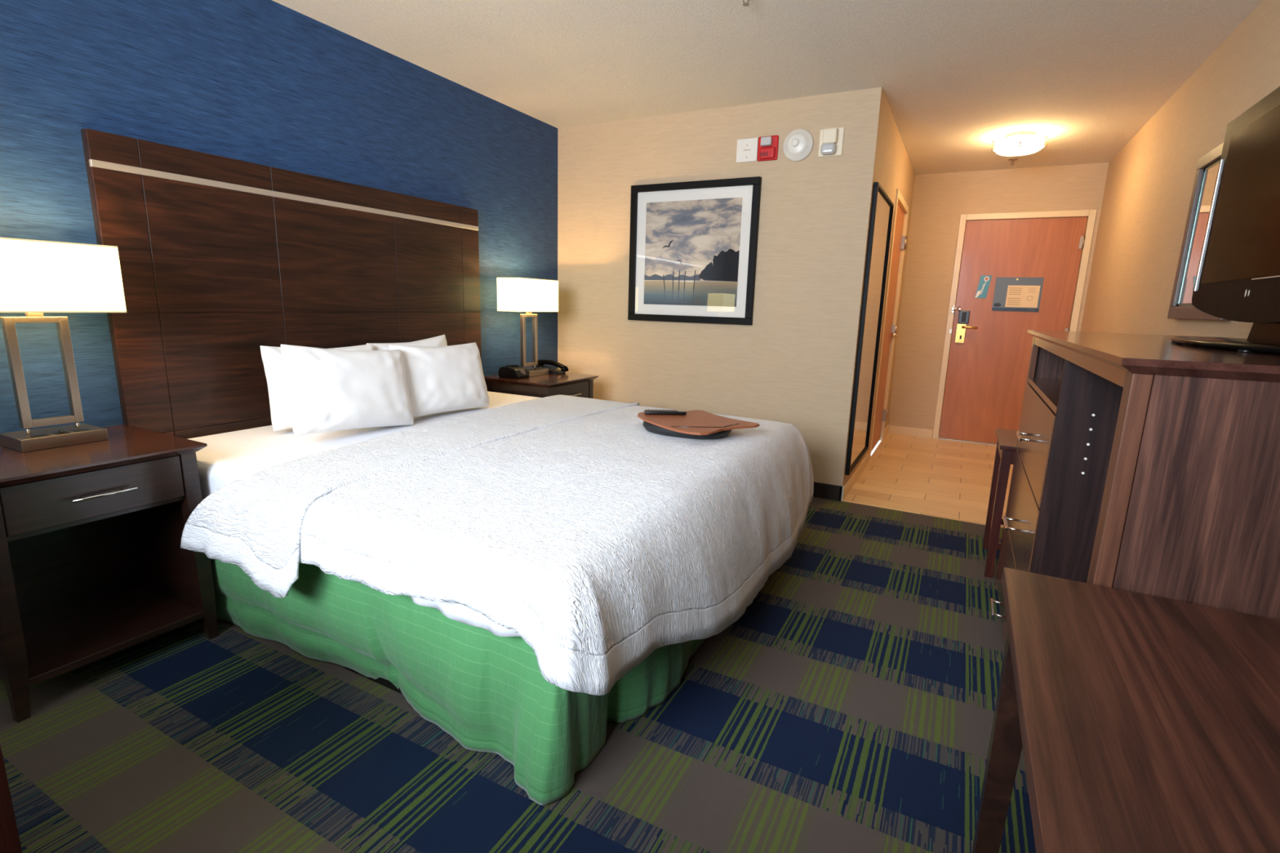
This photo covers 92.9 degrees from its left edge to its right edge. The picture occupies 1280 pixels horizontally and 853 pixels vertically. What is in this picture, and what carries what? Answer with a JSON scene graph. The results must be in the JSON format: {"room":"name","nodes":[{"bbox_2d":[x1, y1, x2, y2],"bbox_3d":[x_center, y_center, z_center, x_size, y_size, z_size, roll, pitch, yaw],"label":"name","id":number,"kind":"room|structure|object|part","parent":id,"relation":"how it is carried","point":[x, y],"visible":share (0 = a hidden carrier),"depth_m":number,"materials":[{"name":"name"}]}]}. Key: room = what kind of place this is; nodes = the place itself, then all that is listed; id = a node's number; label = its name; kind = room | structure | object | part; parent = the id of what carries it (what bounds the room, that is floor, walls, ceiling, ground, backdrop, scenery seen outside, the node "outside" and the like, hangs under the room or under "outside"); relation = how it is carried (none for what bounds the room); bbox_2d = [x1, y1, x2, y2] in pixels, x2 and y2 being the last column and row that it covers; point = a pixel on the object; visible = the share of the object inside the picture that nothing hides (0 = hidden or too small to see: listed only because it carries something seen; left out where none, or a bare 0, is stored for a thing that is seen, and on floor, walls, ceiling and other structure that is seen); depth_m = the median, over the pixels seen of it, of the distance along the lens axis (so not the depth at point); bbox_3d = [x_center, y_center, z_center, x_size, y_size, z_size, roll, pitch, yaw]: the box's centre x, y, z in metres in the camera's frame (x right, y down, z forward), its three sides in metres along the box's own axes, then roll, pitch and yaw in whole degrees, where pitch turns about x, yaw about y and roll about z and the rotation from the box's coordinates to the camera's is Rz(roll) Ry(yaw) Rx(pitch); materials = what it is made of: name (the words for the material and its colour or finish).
{"room":"hotel room","nodes":[
{"label":"hotel room","id":0,"kind":"room"},
{"bbox_2d":[0,0,557,433],"bbox_3d":[-1.818,-0.591,2.615,0.120,2.448,5.074,8,13,27],"label":"wall","id":1,"kind":"structure","parent":0,"point":[265,82],"depth_m":2.52,"materials":[{"name":"blue paint"}]},
{"bbox_2d":[80,128,481,439],"bbox_3d":[-1.497,-0.453,3.095,0.040,1.504,1.934,8,13,27],"label":"headboard","id":2,"kind":"object","parent":1,"relation":"attached to","point":[222,260],"visible":0.7,"depth_m":2.62,"materials":[{"name":"brown wood"}]},
{"bbox_2d":[0,432,1035,852],"bbox_3d":[0.420,0.671,3.108,3.682,0.102,7.372,8,13,27],"label":"floor","id":3,"kind":"structure","parent":0,"point":[849,707],"depth_m":1.71,"materials":[{"name":"carpet"}]},
{"bbox_2d":[0,744,22,852],"bbox_3d":[-1.355,0.703,0.897,0.510,0.625,0.510,8,13,27],"label":"side table","id":4,"kind":"object","parent":3,"relation":"on","point":[10,842],"visible":1,"depth_m":0.98,"materials":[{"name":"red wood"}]},
{"bbox_2d":[0,424,217,723],"bbox_3d":[-1.850,0.420,1.997,0.562,0.712,0.572,8,13,27],"label":"nightstand","id":5,"kind":"object","parent":3,"relation":"on","point":[94,566],"visible":0.98,"depth_m":2.02,"materials":[{"name":"brown wood"}]},
{"bbox_3d":[-1.759,0.500,1.683,0.044,0.686,0.050,8,13,27],"label":"leg","id":6,"kind":"part","parent":5,"relation":"part of","materials":[{"name":"brown wood"}]},
{"bbox_2d":[0,237,126,452],"bbox_3d":[-1.919,-0.261,1.942,0.197,0.640,0.411,8,13,27],"label":"table lamp","id":7,"kind":"object","parent":5,"relation":"on","point":[37,277],"visible":1,"depth_m":1.92,"materials":[{"name":"white fabric"}]},
{"bbox_2d":[25,312,44,316],"bbox_3d":[-1.915,-0.382,1.918,0.024,0.070,0.036,8,13,27],"label":"socket","id":8,"kind":"object","parent":7,"relation":"attached to","point":[27,314],"depth_m":1.91,"materials":[{"name":"gold metal"}]},
{"bbox_2d":[27,434,49,437],"bbox_3d":[-1.906,0.030,1.927,0.035,0.002,0.040,8,13,27],"label":"power outlet","id":9,"kind":"object","parent":7,"relation":"attached to","point":[35,435],"depth_m":1.93,"materials":[{"name":"black plastic"}]},
{"bbox_3d":[-1.921,-0.177,1.960,0.028,0.348,0.152,8,13,27],"label":"frame","id":10,"kind":"part","parent":7,"relation":"part of","materials":[{"name":"silver metal"}]},
{"bbox_2d":[52,430,69,434],"bbox_3d":[-1.880,0.018,1.974,0.035,0.008,0.034,8,13,27],"label":"rocker switch","id":11,"kind":"object","parent":7,"relation":"attached to","point":[67,432],"depth_m":1.97,"materials":[{"name":"black plastic"}]},
{"bbox_3d":[-1.913,-0.469,1.900,0.196,0.216,0.410,8,13,27],"label":"lamp shade","id":12,"kind":"part","parent":7,"relation":"part of","materials":[{"name":"beige fabric"}]},
{"bbox_2d":[71,428,90,431],"bbox_3d":[-1.857,0.013,2.018,0.035,0.002,0.040,8,13,27],"label":"power outlet","id":13,"kind":"object","parent":7,"relation":"attached to","point":[78,429],"depth_m":2.02,"materials":[{"name":"black plastic"}]},
{"bbox_3d":[-1.633,0.198,1.838,0.024,0.140,0.432,8,13,27],"label":"drawer","id":14,"kind":"part","parent":5,"relation":"part of","materials":[{"name":"brown wood"}]},
{"bbox_3d":[-1.610,0.203,1.827,0.030,0.009,0.156,8,13,27],"label":"bar handle","id":15,"kind":"part","parent":5,"relation":"part of","materials":[{"name":"silver metal"}]},
{"bbox_2d":[19,578,204,687],"bbox_3d":[-1.857,0.669,2.048,0.492,0.025,0.476,8,13,27],"label":"shelf","id":16,"kind":"object","parent":5,"relation":"attached to","point":[64,634],"depth_m":2.05,"materials":[{"name":"brown wood"}]},
{"bbox_3d":[-1.948,0.365,2.319,0.044,0.686,0.050,8,13,27],"label":"leg","id":17,"kind":"part","parent":5,"relation":"part of","materials":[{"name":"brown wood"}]},
{"bbox_3d":[-1.532,0.420,2.105,0.044,0.686,0.050,8,13,27],"label":"leg","id":18,"kind":"part","parent":5,"relation":"part of","materials":[{"name":"brown wood"}]},
{"bbox_2d":[188,391,705,804],"bbox_3d":[-0.588,0.348,2.729,2.075,0.632,2.024,8,13,27],"label":"bed","id":19,"kind":"object","parent":3,"relation":"on","point":[488,691],"visible":0.38,"depth_m":1.76,"materials":[{"name":"green fabric"}]},
{"bbox_2d":[260,343,373,431],"bbox_3d":[-1.409,-0.191,2.744,0.171,0.367,0.550,8,13,27],"label":"pillow","id":20,"kind":"object","parent":19,"relation":"on","point":[278,393],"visible":0.26,"depth_m":2.52,"materials":[{"name":"white fabric"}]},
{"bbox_2d":[280,344,413,435],"bbox_3d":[-1.208,-0.160,2.567,0.217,0.390,0.586,8,13,27],"label":"pillow","id":21,"kind":"object","parent":19,"relation":"on","point":[329,390],"visible":1,"depth_m":2.45,"materials":[{"name":"white fabric"}]},
{"bbox_3d":[-0.603,0.143,2.727,2.002,0.232,1.925,8,13,27],"label":"mattress","id":22,"kind":"part","parent":19,"relation":"part of","materials":[{"name":"white fabric"}]},
{"bbox_2d":[366,334,447,350],"bbox_3d":[-1.197,-0.290,3.239,0.152,0.377,0.537,8,13,27],"label":"pillow","id":23,"kind":"object","parent":19,"relation":"on","point":[437,341],"visible":0.16,"depth_m":3.25,"materials":[{"name":"white fabric"}]},
{"bbox_2d":[388,342,489,417],"bbox_3d":[-0.993,-0.243,3.073,0.210,0.354,0.550,9,14,31],"label":"pillow","id":24,"kind":"object","parent":19,"relation":"on","point":[443,379],"visible":0.81,"depth_m":2.99,"materials":[{"name":"white fabric"}]},
{"bbox_2d":[410,596,519,636],"bbox_3d":[-0.509,0.389,1.538,0.801,0.171,0.049,8,13,27],"label":"sheet","id":25,"kind":"object","parent":19,"relation":"on","point":[461,613],"visible":0.09,"depth_m":1.49,"materials":[{"name":"white fabric"}]},
{"bbox_2d":[180,395,813,695],"bbox_3d":[-0.248,0.294,2.561,1.663,0.530,2.246,8,13,27],"label":"comforter","id":26,"kind":"object","parent":19,"relation":"on","point":[604,541],"visible":0.91,"depth_m":1.77,"materials":[{"name":"white fabric"}]},
{"bbox_2d":[637,409,759,439],"bbox_3d":[0.226,-0.007,2.675,0.403,0.056,0.501,-7,14,-35],"label":"desk","id":27,"kind":"object","parent":26,"relation":"on","point":[696,424],"visible":0.95,"depth_m":2.58,"materials":[{"name":"brown wood"}]},
{"bbox_2d":[644,409,686,415],"bbox_3d":[0.115,-0.065,2.768,0.190,0.018,0.048,1,12,-4],"label":"remote control","id":28,"kind":"object","parent":27,"relation":"on","point":[682,412],"visible":1,"depth_m":2.75,"materials":[{"name":"black plastic"}]},
{"bbox_2d":[642,421,732,439],"bbox_3d":[0.206,0.001,2.664,0.390,0.045,0.300,8,13,27],"label":"cushion","id":29,"kind":"object","parent":27,"relation":"attached to","point":[720,428],"depth_m":2.55,"materials":[{"name":"black fabric"}]},
{"bbox_2d":[484,373,598,398],"bbox_3d":[-0.680,0.011,4.168,0.562,0.712,0.572,8,13,27],"label":"nightstand","id":30,"kind":"object","parent":3,"relation":"on","point":[580,385],"visible":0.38,"depth_m":3.94,"materials":[{"name":"brown wood"}]},
{"bbox_3d":[-1.005,0.035,4.068,0.044,0.686,0.050,8,13,27],"label":"leg","id":31,"kind":"part","parent":30,"relation":"part of","materials":[{"name":"brown wood"}]},
{"bbox_2d":[498,364,528,378],"bbox_3d":[-0.830,-0.363,4.000,0.169,0.078,0.120,8,13,27],"label":"clock radio","id":32,"kind":"object","parent":30,"relation":"on","point":[513,371],"visible":1,"depth_m":3.96,"materials":[{"name":"black plastic"}]},
{"bbox_2d":[496,277,558,377],"bbox_3d":[-0.751,-0.670,4.110,0.197,0.640,0.411,8,13,27],"label":"table lamp","id":33,"kind":"object","parent":30,"relation":"on","point":[528,295],"visible":0.94,"depth_m":4.00,"materials":[{"name":"white fabric"}]},
{"bbox_3d":[-0.745,-0.878,4.068,0.196,0.216,0.410,8,13,27],"label":"lamp shade","id":34,"kind":"part","parent":33,"relation":"part of","materials":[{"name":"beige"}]},
{"bbox_3d":[-0.753,-0.586,4.127,0.028,0.348,0.152,8,13,27],"label":"frame","id":35,"kind":"part","parent":33,"relation":"part of","materials":[{"name":"silver metal"}]},
{"bbox_3d":[-0.589,0.090,3.854,0.044,0.686,0.050,8,13,27],"label":"leg","id":36,"kind":"part","parent":30,"relation":"part of","materials":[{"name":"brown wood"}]},
{"bbox_2d":[532,360,568,374],"bbox_3d":[-0.643,-0.425,4.315,0.271,0.085,0.128,8,13,27],"label":"telephone","id":37,"kind":"object","parent":30,"relation":"on","point":[540,362],"visible":0.85,"depth_m":4.31,"materials":[{"name":"black plastic"}]},
{"bbox_3d":[-0.463,-0.212,4.009,0.024,0.140,0.432,8,13,27],"label":"drawer","id":38,"kind":"part","parent":30,"relation":"part of","materials":[{"name":"brown wood"}]},
{"bbox_3d":[-0.362,0.011,4.277,0.044,0.686,0.050,8,13,27],"label":"leg","id":39,"kind":"part","parent":30,"relation":"part of","materials":[{"name":"brown wood"}]},
{"bbox_2d":[982,428,1017,577],"bbox_3d":[1.950,0.389,2.872,0.530,0.635,0.459,8,13,27],"label":"bench","id":40,"kind":"object","parent":3,"relation":"on","point":[1006,441],"visible":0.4,"depth_m":2.82,"materials":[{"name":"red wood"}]},
{"bbox_3d":[1.836,0.339,3.151,0.040,0.615,0.040,8,13,27],"label":"leg","id":41,"kind":"part","parent":40,"relation":"part of","materials":[{"name":"red wood"}]},
{"bbox_3d":[1.651,0.403,2.808,0.040,0.615,0.040,8,13,27],"label":"leg","id":42,"kind":"part","parent":40,"relation":"part of","materials":[{"name":"red wood"}]},
{"bbox_3d":[1.958,0.087,2.810,0.530,0.020,0.459,8,13,27],"label":"seat","id":43,"kind":"part","parent":40,"relation":"part of","materials":[{"name":"red wood"}]},
{"bbox_2d":[971,567,1279,852],"bbox_3d":[0.612,0.811,0.323,0.747,0.750,1.668,8,13,27],"label":"desk","id":44,"kind":"object","parent":3,"relation":"on","point":[1142,723],"visible":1,"depth_m":0.74,"materials":[{"name":"brown wood"}]},
{"bbox_3d":[0.693,0.658,1.158,0.056,0.722,0.048,8,13,27],"label":"leg","id":45,"kind":"part","parent":44,"relation":"part of","materials":[{"name":"brown wood"}]},
{"bbox_2d":[990,329,1279,649],"bbox_3d":[1.480,0.335,1.781,0.653,1.150,1.834,8,13,27],"label":"tv cabinet","id":46,"kind":"object","parent":3,"relation":"on","point":[1144,464],"visible":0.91,"depth_m":1.04,"materials":[{"name":"brown wood"}]},
{"bbox_3d":[1.361,0.693,2.311,0.046,0.010,0.150,8,13,27],"label":"bar handle","id":47,"kind":"part","parent":46,"relation":"part of","materials":[{"name":"silver metal"}]},
{"bbox_3d":[1.403,0.624,2.305,0.019,0.298,0.924,8,13,27],"label":"drawer","id":48,"kind":"part","parent":46,"relation":"part of","materials":[{"name":"brown wood"}]},
{"bbox_3d":[1.370,0.360,2.243,0.046,0.010,0.150,8,13,27],"label":"bar handle","id":49,"kind":"part","parent":46,"relation":"part of","materials":[{"name":"silver metal"}]},
{"bbox_3d":[1.411,0.324,2.244,0.019,0.298,0.924,8,13,27],"label":"drawer","id":50,"kind":"part","parent":46,"relation":"part of","materials":[{"name":"brown wood"}]},
{"bbox_3d":[1.379,0.037,2.177,0.046,0.010,0.150,8,13,27],"label":"bar handle","id":51,"kind":"part","parent":46,"relation":"part of","materials":[{"name":"silver metal"}]},
{"bbox_3d":[1.420,0.033,2.184,0.019,0.281,0.924,8,13,27],"label":"drawer","id":52,"kind":"part","parent":46,"relation":"part of","materials":[{"name":"brown wood"}]},
{"bbox_2d":[1027,377,1061,413],"bbox_3d":[1.680,-0.087,2.022,0.594,0.020,0.928,8,13,27],"label":"shelf","id":53,"kind":"object","parent":46,"relation":"attached to","point":[1046,391],"depth_m":2.17,"materials":[{"name":"brown wood"}]},
{"bbox_3d":[1.923,0.206,2.538,0.587,1.124,0.020,8,13,27],"label":"panel","id":54,"kind":"part","parent":46,"relation":"part of","materials":[{"name":"brown wood"}]},
{"bbox_3d":[1.256,-0.220,1.793,0.021,0.030,1.678,8,13,27],"label":"rail","id":55,"kind":"part","parent":46,"relation":"part of","materials":[{"name":"brown wood"}]},
{"bbox_3d":[0.838,0.458,1.150,0.028,1.124,0.052,8,13,27],"label":"corner post","id":56,"kind":"part","parent":46,"relation":"part of","materials":[{"name":"brown wood"}]},
{"bbox_3d":[1.099,0.497,0.998,0.578,1.124,0.020,8,13,27],"label":"panel","id":57,"kind":"part","parent":46,"relation":"part of","materials":[{"name":"brown wood"}]},
{"bbox_2d":[1169,86,1279,354],"bbox_3d":[1.484,-0.486,1.380,0.304,0.618,0.965,8,13,27],"label":"television","id":58,"kind":"object","parent":46,"relation":"on","point":[1237,278],"visible":1,"depth_m":1.53,"materials":[{"name":"black plastic"}]},
{"bbox_3d":[1.671,-0.588,1.787,0.004,0.371,0.007,8,13,27],"label":"speaker trim","id":59,"kind":"part","parent":58,"relation":"part of","materials":[{"name":"silver metal"}]},
{"bbox_2d":[557,87,884,485],"bbox_3d":[0.377,-0.859,4.234,2.225,2.448,0.120,8,13,27],"label":"wall","id":60,"kind":"structure","parent":0,"point":[795,365],"depth_m":3.97,"materials":[{"name":"beige paint"}]},
{"bbox_2d":[627,176,761,324],"bbox_3d":[0.339,-1.169,4.106,0.921,0.917,0.034,8,13,27],"label":"framed picture","id":61,"kind":"object","parent":60,"relation":"attached to","point":[693,245],"visible":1,"depth_m":4.09,"materials":[{"name":"black"}]},
{"bbox_2d":[643,197,742,306],"bbox_3d":[0.341,-1.169,4.110,0.691,0.687,0.002,8,13,27],"label":"printed photograph","id":62,"kind":"object","parent":61,"relation":"attached to","point":[693,246],"depth_m":4.10,"materials":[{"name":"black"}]},
{"bbox_2d":[736,137,758,162],"bbox_3d":[0.674,-1.742,3.832,0.136,0.138,0.010,8,13,27],"label":"blank wall plate","id":63,"kind":"object","parent":60,"relation":"attached to","point":[747,148],"visible":1,"depth_m":3.83,"materials":[{"name":"beige plastic"}]},
{"bbox_2d":[757,135,778,161],"bbox_3d":[0.784,-1.722,3.753,0.127,0.142,0.050,8,13,27],"label":"fire alarm","id":64,"kind":"object","parent":60,"relation":"attached to","point":[767,149],"visible":1,"depth_m":3.75,"materials":[{"name":"red plastic"}]},
{"bbox_2d":[782,128,813,161],"bbox_3d":[0.948,-1.701,3.666,0.184,0.184,0.054,8,13,27],"label":"smoke detector","id":65,"kind":"object","parent":60,"relation":"attached to","point":[797,145],"visible":1,"depth_m":3.65,"materials":[{"name":"beige plastic"}]},
{"bbox_2d":[813,481,842,501],"bbox_3d":[0.313,0.302,4.411,2.225,0.100,0.012,8,13,27],"label":"baseboard","id":66,"kind":"structure","parent":60,"relation":"attached to","point":[829,491],"depth_m":3.94,"materials":[{"name":"black"}]},
{"bbox_2d":[817,126,844,157],"bbox_3d":[1.118,-1.678,3.576,0.140,0.156,0.060,8,13,27],"label":"fire alarm strobe","id":67,"kind":"object","parent":60,"relation":"attached to","point":[831,140],"visible":1,"depth_m":3.57,"materials":[{"name":"beige plastic"}]},
{"bbox_2d":[271,0,1262,174],"bbox_3d":[0.490,-1.823,2.600,3.922,0.100,7.612,8,13,27],"label":"ceiling","id":68,"kind":"structure","parent":0,"point":[956,77],"depth_m":3.03,"materials":[{"name":"white paint"}]},
{"bbox_2d":[742,0,749,6],"bbox_3d":[0.427,-1.718,2.440,0.068,0.046,0.068,8,13,27],"label":"sprinkler","id":69,"kind":"object","parent":68,"relation":"attached to","point":[744,4],"visible":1,"depth_m":2.44,"materials":[{"name":"silver metal"}]},
{"bbox_2d":[1008,158,1017,165],"bbox_3d":[3.049,-2.160,4.973,0.068,0.046,0.068,8,13,27],"label":"sprinkler","id":70,"kind":"object","parent":68,"relation":"attached to","point":[1012,160],"visible":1,"depth_m":4.96,"materials":[{"name":"silver metal"}]},
{"bbox_2d":[991,130,1048,155],"bbox_3d":[2.679,-1.993,4.295,0.300,0.124,0.300,-6,14,-32],"label":"ceiling light","id":71,"kind":"object","parent":68,"relation":"attached to","point":[1027,142],"visible":1,"depth_m":4.21,"materials":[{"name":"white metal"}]},
{"bbox_2d":[845,93,915,483],"bbox_3d":[1.915,-0.955,4.917,0.150,2.448,2.538,8,13,27],"label":"wall","id":72,"kind":"structure","parent":0,"point":[895,170],"depth_m":4.41,"materials":[{"name":"beige paint"}]},
{"bbox_2d":[842,424,888,501],"bbox_3d":[1.898,0.231,5.012,0.012,0.085,2.538,8,13,27],"label":"baseboard","id":73,"kind":"structure","parent":72,"relation":"attached to","point":[860,468],"depth_m":4.38,"materials":[{"name":"brown wood"}]},
{"bbox_2d":[844,182,893,475],"bbox_3d":[1.567,-0.632,4.129,0.025,1.788,0.875,8,13,27],"label":"mirror","id":74,"kind":"object","parent":72,"relation":"attached to","point":[882,207],"visible":1,"depth_m":4.05,"materials":[{"name":"black mirror"}]},
{"bbox_2d":[868,188,909,460],"bbox_3d":[2.111,-0.825,5.167,0.100,2.105,0.950,8,13,27],"label":"door","id":75,"kind":"structure","parent":72,"relation":"in","point":[899,237],"depth_m":5.26,"materials":[{"name":"brown wood"}]},
{"bbox_2d":[887,162,1109,434],"bbox_3d":[3.250,-1.054,5.588,1.577,2.448,0.150,8,13,27],"label":"wall","id":76,"kind":"structure","parent":0,"point":[940,200],"depth_m":5.64,"materials":[{"name":"beige paint"}]},
{"bbox_2d":[888,425,933,438],"bbox_3d":[2.671,0.049,6.015,0.402,0.085,0.012,8,13,27],"label":"baseboard","id":77,"kind":"structure","parent":76,"relation":"attached to","point":[895,429],"depth_m":6.01,"materials":[{"name":"beige wood"}]},
{"bbox_2d":[932,209,1097,445],"bbox_3d":[3.326,-0.846,5.493,1.012,2.082,0.117,8,13,27],"label":"door","id":78,"kind":"structure","parent":76,"relation":"in","point":[989,353],"depth_m":5.52,"materials":[{"name":"brown wood"}]},
{"bbox_3d":[2.994,-0.870,5.677,0.080,0.178,0.020,8,13,27],"label":"lock plate","id":79,"kind":"part","parent":78,"relation":"part of","materials":[{"name":"gold metal"}]},
{"bbox_3d":[3.034,-0.914,5.606,0.133,0.024,0.061,8,13,27],"label":"lever handle","id":80,"kind":"part","parent":78,"relation":"part of","materials":[{"name":"gold metal"}]},
{"bbox_2d":[974,275,991,297],"bbox_3d":[3.125,-1.272,5.533,0.112,0.200,0.004,8,13,27],"label":"hanger","id":81,"kind":"object","parent":78,"relation":"hanging from","point":[984,281],"visible":1,"depth_m":5.53,"materials":[{"name":"teal paper"}]},
{"bbox_2d":[975,290,981,297],"bbox_3d":[3.096,-1.213,5.559,0.047,0.068,0.001,8,13,27],"label":"picture","id":82,"kind":"object","parent":81,"relation":"attached to","point":[978,295],"depth_m":5.56,"materials":[{"name":"paper"}]},
{"bbox_2d":[991,277,1044,311],"bbox_3d":[3.367,-1.179,5.424,0.362,0.295,0.008,8,13,27],"label":"placard","id":83,"kind":"object","parent":78,"relation":"attached to","point":[1011,294],"visible":1,"depth_m":5.42,"materials":[{"name":"grey plastic"}]},
{"bbox_2d":[1080,0,1279,338],"bbox_3d":[2.134,-0.352,1.992,0.120,2.448,7.612,8,13,27],"label":"wall","id":84,"kind":"structure","parent":0,"point":[1149,182],"depth_m":3.25,"materials":[{"name":"beige paint"}]},
{"bbox_2d":[1167,142,1231,320],"bbox_3d":[2.377,-0.807,2.519,0.034,0.718,0.705,8,13,27],"label":"wall mirror","id":85,"kind":"object","parent":84,"relation":"attached to","point":[1181,307],"visible":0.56,"depth_m":2.71,"materials":[{"name":"grey mirror"}]},
{"bbox_2d":[1178,162,1219,303],"bbox_3d":[2.383,-0.807,2.517,0.016,0.608,0.595,8,13,27],"label":"mirror glass","id":86,"kind":"object","parent":85,"relation":"attached to","point":[1206,180],"depth_m":2.71,"materials":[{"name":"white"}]}
]}

